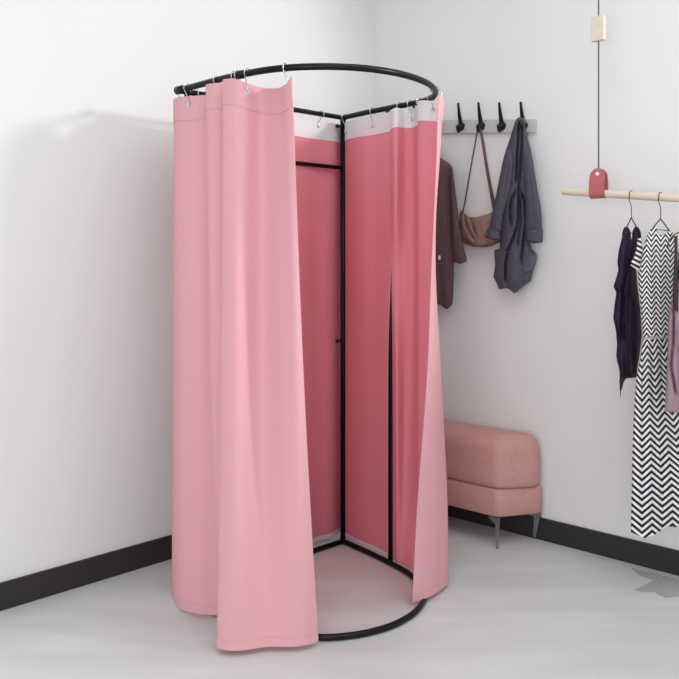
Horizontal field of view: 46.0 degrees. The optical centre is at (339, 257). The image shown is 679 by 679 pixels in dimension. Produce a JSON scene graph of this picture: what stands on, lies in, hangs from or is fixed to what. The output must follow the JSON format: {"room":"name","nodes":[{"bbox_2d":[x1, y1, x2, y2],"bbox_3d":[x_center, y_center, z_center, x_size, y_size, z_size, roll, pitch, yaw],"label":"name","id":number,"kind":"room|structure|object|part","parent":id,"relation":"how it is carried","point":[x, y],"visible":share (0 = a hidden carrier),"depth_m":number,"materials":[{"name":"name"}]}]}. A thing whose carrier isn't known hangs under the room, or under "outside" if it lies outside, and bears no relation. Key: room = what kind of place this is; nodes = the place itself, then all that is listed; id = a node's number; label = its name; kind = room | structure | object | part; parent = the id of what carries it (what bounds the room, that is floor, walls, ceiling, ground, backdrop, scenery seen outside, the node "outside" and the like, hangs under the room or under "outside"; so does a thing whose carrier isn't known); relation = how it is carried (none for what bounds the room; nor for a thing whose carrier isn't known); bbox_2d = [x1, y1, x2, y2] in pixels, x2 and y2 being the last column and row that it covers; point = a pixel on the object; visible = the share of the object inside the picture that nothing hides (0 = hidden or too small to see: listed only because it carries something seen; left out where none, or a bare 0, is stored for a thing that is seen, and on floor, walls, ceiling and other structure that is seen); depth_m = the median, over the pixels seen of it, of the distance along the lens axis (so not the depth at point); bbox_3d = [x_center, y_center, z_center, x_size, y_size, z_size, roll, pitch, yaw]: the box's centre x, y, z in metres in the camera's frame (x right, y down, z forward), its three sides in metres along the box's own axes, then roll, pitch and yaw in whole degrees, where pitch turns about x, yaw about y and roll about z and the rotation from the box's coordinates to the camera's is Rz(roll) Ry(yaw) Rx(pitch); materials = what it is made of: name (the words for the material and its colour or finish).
{"room":"clothing store","nodes":[
{"label":"clothing store","id":0,"kind":"room"},
{"bbox_2d":[0,0,374,581],"bbox_3d":[-2.195,-0.263,2.224,6.600,3.200,0.100,0,0,-44],"label":"wall","id":1,"kind":"structure","parent":0,"point":[87,94],"depth_m":3.33,"materials":[{"name":"paint"}]},
{"bbox_2d":[0,535,171,610],"bbox_3d":[-2.160,1.285,2.180,6.588,0.104,0.012,0,0,-44],"label":"baseboard","id":2,"kind":"structure","parent":1,"relation":"attached to","point":[25,589],"depth_m":3.26,"materials":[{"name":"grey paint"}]},
{"bbox_2d":[0,516,678,678],"bbox_3d":[0.133,1.386,0.102,6.966,0.101,6.189,0,0,-44],"label":"floor","id":3,"kind":"structure","parent":0,"point":[526,607],"depth_m":2.91,"materials":[{"name":"grey concrete"}]},
{"bbox_2d":[174,63,437,640],"bbox_3d":[-0.038,0.329,3.190,0.930,2.017,0.826,0,0,-44],"label":"frame","id":4,"kind":"object","parent":3,"relation":"on","point":[239,74],"visible":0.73,"depth_m":3.52,"materials":[{"name":"black metal"}]},
{"bbox_2d":[183,83,190,106],"bbox_3d":[-0.591,-0.630,3.101,0.031,0.103,0.066,0,0,0],"label":"curtain hook","id":5,"kind":"object","parent":4,"relation":"hanging from","point":[185,83],"visible":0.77,"depth_m":3.09,"materials":[{"name":"silver metal"}]},
{"bbox_2d":[171,75,317,650],"bbox_3d":[-0.444,0.337,2.883,0.753,1.961,0.247,0,0,38],"label":"curtain","id":6,"kind":"object","parent":4,"relation":"hanging from","point":[242,544],"visible":1,"depth_m":2.81,"materials":[{"name":"pink fabric"}]},
{"bbox_2d":[244,68,250,93],"bbox_3d":[-0.330,-0.630,2.848,0.024,0.104,0.078,0,0,0],"label":"curtain hook","id":7,"kind":"object","parent":4,"relation":"hanging from","point":[245,68],"visible":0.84,"depth_m":2.84,"materials":[{"name":"silver metal"}]},
{"bbox_2d":[178,95,339,542],"bbox_3d":[-0.318,0.335,3.498,0.051,1.961,0.947,0,0,44],"label":"curtain","id":8,"kind":"object","parent":4,"relation":"hanging from","point":[317,189],"visible":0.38,"depth_m":3.72,"materials":[{"name":"pink fabric"}]},
{"bbox_3d":[-0.311,-0.663,3.475,0.900,0.023,0.023,0,0,-43],"label":"rail","id":9,"kind":"part","parent":4,"relation":"part of","materials":[{"name":"black metal"}]},
{"bbox_3d":[-0.124,-0.663,3.274,1.046,0.024,1.032,0,0,0],"label":"rail","id":10,"kind":"part","parent":4,"relation":"part of","materials":[{"name":"black metal"}]},
{"bbox_3d":[-0.301,1.325,3.451,0.866,0.023,0.023,0,0,-43],"label":"rail","id":11,"kind":"part","parent":4,"relation":"part of","materials":[{"name":"black metal"}]},
{"bbox_3d":[0.017,0.335,3.783,0.027,2.004,0.026,0,0,0],"label":"post","id":12,"kind":"part","parent":4,"relation":"part of","materials":[{"name":"black metal"}]},
{"bbox_2d":[344,112,390,557],"bbox_3d":[0.111,0.338,3.646,0.037,1.955,0.440,0,0,-32],"label":"curtain","id":13,"kind":"object","parent":4,"relation":"hanging from","point":[367,147],"visible":0.93,"depth_m":3.62,"materials":[{"name":"pink fabric"}]},
{"bbox_3d":[-0.043,1.325,3.172,0.889,0.023,0.762,0,0,-43],"label":"rail","id":14,"kind":"part","parent":4,"relation":"part of","materials":[{"name":"black metal"}]},
{"bbox_3d":[0.225,0.337,3.525,0.023,2.000,0.023,0,0,0],"label":"post","id":15,"kind":"part","parent":4,"relation":"part of","materials":[{"name":"black metal"}]},
{"bbox_2d":[390,96,448,602],"bbox_3d":[0.340,0.335,3.298,0.196,1.965,0.461,0,0,-9],"label":"curtain","id":16,"kind":"object","parent":4,"relation":"hanging from","point":[420,504],"visible":1,"depth_m":3.32,"materials":[{"name":"pink fabric"}]},
{"bbox_2d":[444,419,541,548],"bbox_3d":[0.560,1.081,3.988,0.900,0.512,0.259,0,0,41],"label":"upholstered bench","id":17,"kind":"object","parent":3,"relation":"on","point":[494,472],"visible":0.51,"depth_m":3.72,"materials":[{"name":"pink fabric"}]},
{"bbox_2d":[444,419,539,488],"bbox_3d":[0.560,0.945,3.987,0.899,0.240,0.249,0,0,42],"label":"cushion","id":18,"kind":"object","parent":17,"relation":"on","point":[477,456],"depth_m":3.73,"materials":[{"name":"pink fabric"}]},
{"bbox_3d":[0.727,1.267,3.683,0.022,0.140,0.017,0,0,42],"label":"leg","id":19,"kind":"part","parent":17,"relation":"part of","materials":[{"name":"silver metal"}]},
{"bbox_3d":[0.930,1.267,3.791,0.028,0.140,0.073,0,0,-11],"label":"leg","id":20,"kind":"part","parent":17,"relation":"part of","materials":[{"name":"silver metal"}]},
{"bbox_2d":[375,0,678,549],"bbox_3d":[2.527,-0.263,2.445,6.200,3.200,0.100,0,0,42],"label":"wall","id":21,"kind":"structure","parent":0,"point":[539,360],"depth_m":3.75,"materials":[{"name":"paint"}]},
{"bbox_2d":[413,102,535,132],"bbox_3d":[0.620,-0.706,4.051,0.805,0.218,0.087,0,0,42],"label":"coat rack","id":22,"kind":"object","parent":21,"relation":"attached to","point":[502,125],"visible":0.66,"depth_m":3.97,"materials":[{"name":"black plastic"}]},
{"bbox_2d":[436,157,466,308],"bbox_3d":[0.408,-0.216,4.214,0.644,0.960,0.074,0,0,44],"label":"jacket","id":23,"kind":"object","parent":22,"relation":"hanging from","point":[449,244],"visible":0.26,"depth_m":4.07,"materials":[{"name":"brown fabric"}]},
{"bbox_2d":[459,129,499,246],"bbox_3d":[0.700,-0.349,3.988,0.285,0.591,0.076,0,0,44],"label":"handbag","id":24,"kind":"object","parent":22,"relation":"hanging from","point":[473,230],"visible":0.71,"depth_m":3.96,"materials":[{"name":"brown leather"}]},
{"bbox_2d":[485,117,542,292],"bbox_3d":[0.827,-0.249,3.817,0.324,0.834,0.090,0,0,42],"label":"coat","id":25,"kind":"object","parent":22,"relation":"hanging from","point":[516,217],"visible":1,"depth_m":3.80,"materials":[{"name":"fabric"}]},
{"bbox_2d":[448,505,678,575],"bbox_3d":[2.490,1.285,2.404,6.200,0.104,0.012,0,0,42],"label":"baseboard","id":26,"kind":"structure","parent":21,"relation":"attached to","point":[652,556],"depth_m":3.64,"materials":[{"name":"black paint"}]},
{"bbox_2d":[631,226,678,537],"bbox_3d":[1.301,0.490,3.165,0.378,1.235,0.065,0,0,-19],"label":"striped dress","id":27,"kind":"object","parent":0,"point":[655,454],"visible":0.92,"depth_m":3.11,"materials":[{"name":"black fabric"}]},
{"bbox_3d":[0.133,-1.913,0.102,9.308,0.100,8.784,0,0,0],"label":"ceiling","id":28,"kind":"structure","parent":0,"visible":0},
{"bbox_2d":[561,0,678,201],"bbox_3d":[1.253,-1.024,3.199,0.787,1.678,0.043,0,0,42],"label":"rail","id":29,"kind":"object","parent":28,"relation":"hanging from","point":[598,179],"visible":1,"depth_m":3.33,"materials":[{"name":"brown wood"}]},
{"bbox_3d":[1.085,-1.112,3.351,0.005,1.503,0.005,0,0,-22],"label":"cord","id":30,"kind":"part","parent":29,"relation":"part of","materials":[{"name":"fabric"}]},
{"bbox_2d":[626,190,636,226],"bbox_3d":[1.191,-0.188,3.259,0.081,0.177,0.017,0,0,-28],"label":"wire hanger","id":31,"kind":"object","parent":29,"relation":"hanging from","point":[630,190],"visible":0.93,"depth_m":3.26,"materials":[{"name":"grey metal"}]},
{"bbox_2d":[613,227,641,396],"bbox_3d":[1.173,0.223,3.235,0.155,0.701,0.057,0,0,-28],"label":"camisole","id":32,"kind":"object","parent":31,"relation":"hanging from","point":[627,312],"visible":0.95,"depth_m":3.21,"materials":[{"name":"black fabric"}]},
{"bbox_2d":[654,192,669,230],"bbox_3d":[1.277,-0.185,3.179,0.090,0.157,0.017,0,0,-28],"label":"wire hanger","id":33,"kind":"object","parent":29,"relation":"hanging from","point":[659,192],"visible":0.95,"depth_m":3.18,"materials":[{"name":"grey metal"}]},
{"bbox_2d":[667,232,678,253],"bbox_3d":[1.335,-0.130,3.080,0.179,0.239,0.020,0,0,-23],"label":"wire hanger","id":34,"kind":"object","parent":29,"relation":"hanging from","point":[677,232],"visible":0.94,"depth_m":3.06,"materials":[{"name":"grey metal"}]},
{"bbox_2d":[665,236,678,412],"bbox_3d":[1.336,0.253,3.020,0.258,0.668,0.067,0,0,-24],"label":"mauve top","id":35,"kind":"object","parent":34,"relation":"hanging from","point":[672,376],"visible":1,"depth_m":2.97,"materials":[{"name":"pink fabric"}]}
]}

